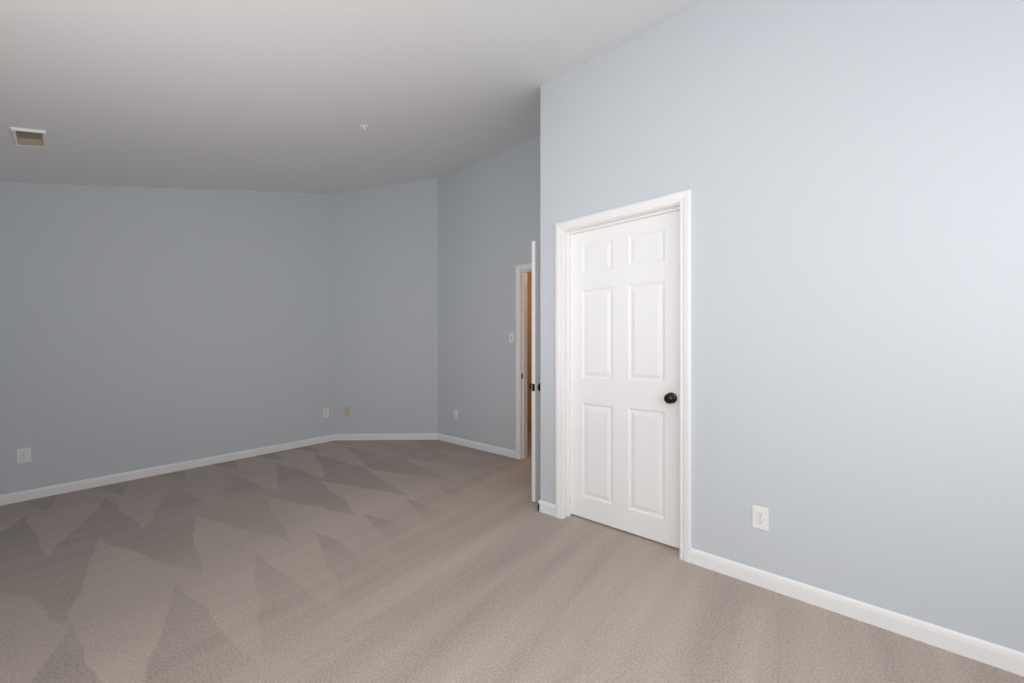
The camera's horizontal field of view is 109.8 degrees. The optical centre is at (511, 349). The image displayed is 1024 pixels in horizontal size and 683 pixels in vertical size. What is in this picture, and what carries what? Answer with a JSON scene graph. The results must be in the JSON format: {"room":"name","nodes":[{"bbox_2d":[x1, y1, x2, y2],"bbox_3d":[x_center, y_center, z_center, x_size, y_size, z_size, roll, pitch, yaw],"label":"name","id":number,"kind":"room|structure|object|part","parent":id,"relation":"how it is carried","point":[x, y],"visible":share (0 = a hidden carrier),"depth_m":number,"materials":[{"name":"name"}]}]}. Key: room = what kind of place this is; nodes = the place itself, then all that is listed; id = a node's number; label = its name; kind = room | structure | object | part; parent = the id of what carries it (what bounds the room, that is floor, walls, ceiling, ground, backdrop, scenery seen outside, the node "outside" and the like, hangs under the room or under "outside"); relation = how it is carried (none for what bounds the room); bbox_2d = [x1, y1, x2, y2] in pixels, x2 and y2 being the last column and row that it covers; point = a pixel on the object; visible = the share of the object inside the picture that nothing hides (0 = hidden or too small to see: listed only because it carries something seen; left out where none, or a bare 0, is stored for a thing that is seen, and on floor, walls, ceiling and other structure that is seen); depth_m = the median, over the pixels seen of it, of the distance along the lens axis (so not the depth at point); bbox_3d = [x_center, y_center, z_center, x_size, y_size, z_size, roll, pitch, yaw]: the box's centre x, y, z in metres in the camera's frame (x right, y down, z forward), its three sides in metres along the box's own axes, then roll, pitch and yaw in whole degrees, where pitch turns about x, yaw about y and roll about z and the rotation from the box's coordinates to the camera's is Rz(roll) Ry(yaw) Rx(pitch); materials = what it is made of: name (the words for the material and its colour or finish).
{"room":"empty bedroom","nodes":[
{"label":"empty bedroom","id":0,"kind":"room"},
{"bbox_2d":[0,182,334,494],"bbox_3d":[-3.418,-0.443,3.457,0.120,3.266,3.344,0,0,39],"label":"wall","id":1,"kind":"structure","parent":0,"point":[144,327],"depth_m":3.42,"materials":[{"name":"grey paint"}]},
{"bbox_2d":[16,447,30,463],"bbox_3d":[-3.839,0.834,2.832,0.008,0.115,0.070,0,0,39],"label":"electrical outlet","id":2,"kind":"object","parent":1,"relation":"attached to","point":[23,455],"visible":1,"depth_m":2.83,"materials":[{"name":"white plastic"}]},
{"bbox_2d":[323,408,328,417],"bbox_3d":[-2.391,0.818,4.632,0.008,0.115,0.070,0,0,39],"label":"outlet","id":3,"kind":"object","parent":1,"relation":"attached to","point":[325,412],"visible":1,"depth_m":4.63,"materials":[{"name":"white plastic"}]},
{"bbox_2d":[0,0,705,193],"bbox_3d":[-0.287,-1.868,2.412,6.670,2.140,6.000,0,0,39],"label":"ceiling","id":4,"kind":"structure","parent":0,"point":[273,95],"depth_m":2.12,"materials":[{"name":"white paint"}]},
{"bbox_2d":[10,127,46,147],"bbox_3d":[-2.955,-1.295,2.205,0.289,0.059,0.128,0,0,39],"label":"ceiling vent","id":5,"kind":"object","parent":4,"relation":"in","point":[28,137],"visible":1,"depth_m":2.19,"materials":[{"name":"white plastic"}]},
{"bbox_2d":[360,125,368,130],"bbox_3d":[-1.167,-1.751,2.841,0.068,0.037,0.066,0,0,39],"label":"sprinkler","id":6,"kind":"object","parent":4,"relation":"hanging from","point":[363,127],"visible":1,"depth_m":2.83,"materials":[{"name":"white plastic"}]},
{"bbox_2d":[335,178,437,433],"bbox_3d":[-1.656,-0.574,4.805,1.341,3.527,0.120,0,0,-2],"label":"wall","id":7,"kind":"structure","parent":0,"point":[386,309],"depth_m":4.75,"materials":[{"name":"grey paint"}]},
{"bbox_2d":[344,407,349,415],"bbox_3d":[-2.167,0.814,4.726,0.054,0.115,0.048,0,0,39],"label":"jack","id":8,"kind":"object","parent":7,"relation":"attached to","point":[346,411],"visible":1,"depth_m":4.72,"materials":[{"name":"beige plastic"}]},
{"bbox_2d":[438,135,539,450],"bbox_3d":[-0.021,-0.577,4.072,2.375,3.534,0.120,0,0,39],"label":"wall","id":9,"kind":"structure","parent":0,"point":[488,220],"depth_m":4.25,"materials":[{"name":"grey paint"}]},
{"bbox_2d":[454,410,457,418],"bbox_3d":[-0.710,0.821,4.543,0.070,0.115,0.008,0,0,39],"label":"electrical outlet","id":10,"kind":"object","parent":9,"relation":"attached to","point":[455,414],"visible":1,"depth_m":4.54,"materials":[{"name":"white plastic"}]},
{"bbox_2d":[509,332,513,342],"bbox_3d":[-0.012,-0.130,3.974,0.070,0.115,0.020,0,0,39],"label":"light switch","id":11,"kind":"object","parent":9,"relation":"attached to","point":[511,337],"visible":1,"depth_m":3.98,"materials":[{"name":"white plastic"}]},
{"bbox_2d":[516,263,531,458],"bbox_3d":[0.441,0.138,3.689,0.929,2.105,0.137,0,0,39],"label":"door frame","id":12,"kind":"structure","parent":9,"relation":"attached to","point":[523,363],"depth_m":3.92,"materials":[{"name":"white paint"}]},
{"bbox_2d":[529,241,539,501],"bbox_3d":[0.418,0.170,3.110,0.161,2.028,0.809,0,0,39],"label":"hall door","id":13,"kind":"structure","parent":9,"relation":"in","point":[534,386],"depth_m":2.81,"materials":[{"name":"white paint"}]},
{"bbox_3d":[0.197,0.296,2.836,0.161,0.066,0.105,0,0,39],"label":"knob","id":14,"kind":"part","parent":13,"relation":"part of","materials":[{"name":"black metal"}]},
{"bbox_2d":[0,429,1023,682],"bbox_3d":[-0.287,1.250,2.412,6.670,0.120,6.000,0,0,39],"label":"floor","id":15,"kind":"structure","parent":0,"point":[386,561],"depth_m":1.76,"materials":[{"name":"beige carpet"}]},
{"bbox_2d":[527,272,531,429],"bbox_3d":[1.010,-0.763,4.847,2.700,3.906,0.120,0,0,39],"label":"wall","id":16,"kind":"structure","parent":0,"point":[529,348],"depth_m":5.37,"materials":[{"name":"beige paint"}]},
{"bbox_2d":[540,79,553,503],"bbox_3d":[0.538,-0.527,2.968,0.120,3.433,0.900,0,0,39],"label":"wall","id":17,"kind":"structure","parent":0,"point":[547,292],"depth_m":2.62,"materials":[{"name":"grey paint"}]},
{"bbox_2d":[554,0,1023,652],"bbox_3d":[1.432,-0.407,1.749,2.800,3.195,0.120,0,0,39],"label":"wall","id":18,"kind":"structure","parent":0,"point":[848,174],"depth_m":1.62,"materials":[{"name":"grey paint"}]},
{"bbox_2d":[0,433,1023,676],"bbox_3d":[-0.694,1.150,1.905,6.070,0.080,4.100,0,0,39],"label":"baseboard","id":19,"kind":"structure","parent":18,"relation":"attached to","point":[992,654],"depth_m":1.81,"materials":[{"name":"white paint"}]},
{"bbox_2d":[555,189,690,562],"bbox_3d":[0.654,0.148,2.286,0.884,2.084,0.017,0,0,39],"label":"door frame","id":20,"kind":"structure","parent":18,"relation":"attached to","point":[683,198],"depth_m":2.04,"materials":[{"name":"white paint"}]},
{"bbox_2d":[571,211,678,547],"bbox_3d":[0.701,0.174,2.344,0.754,2.007,0.098,0,0,39],"label":"closet door","id":21,"kind":"structure","parent":18,"relation":"in","point":[624,376],"depth_m":2.33,"materials":[{"name":"white paint"}]},
{"bbox_3d":[0.935,0.290,2.133,0.066,0.066,0.063,0,0,39],"label":"knob","id":22,"kind":"part","parent":21,"relation":"part of","materials":[{"name":"black metal"}]},
{"bbox_2d":[752,505,768,530],"bbox_3d":[1.250,0.849,1.813,0.070,0.115,0.008,0,0,39],"label":"electrical outlet","id":23,"kind":"object","parent":18,"relation":"attached to","point":[760,517],"visible":1,"depth_m":1.81,"materials":[{"name":"white plastic"}]}
]}

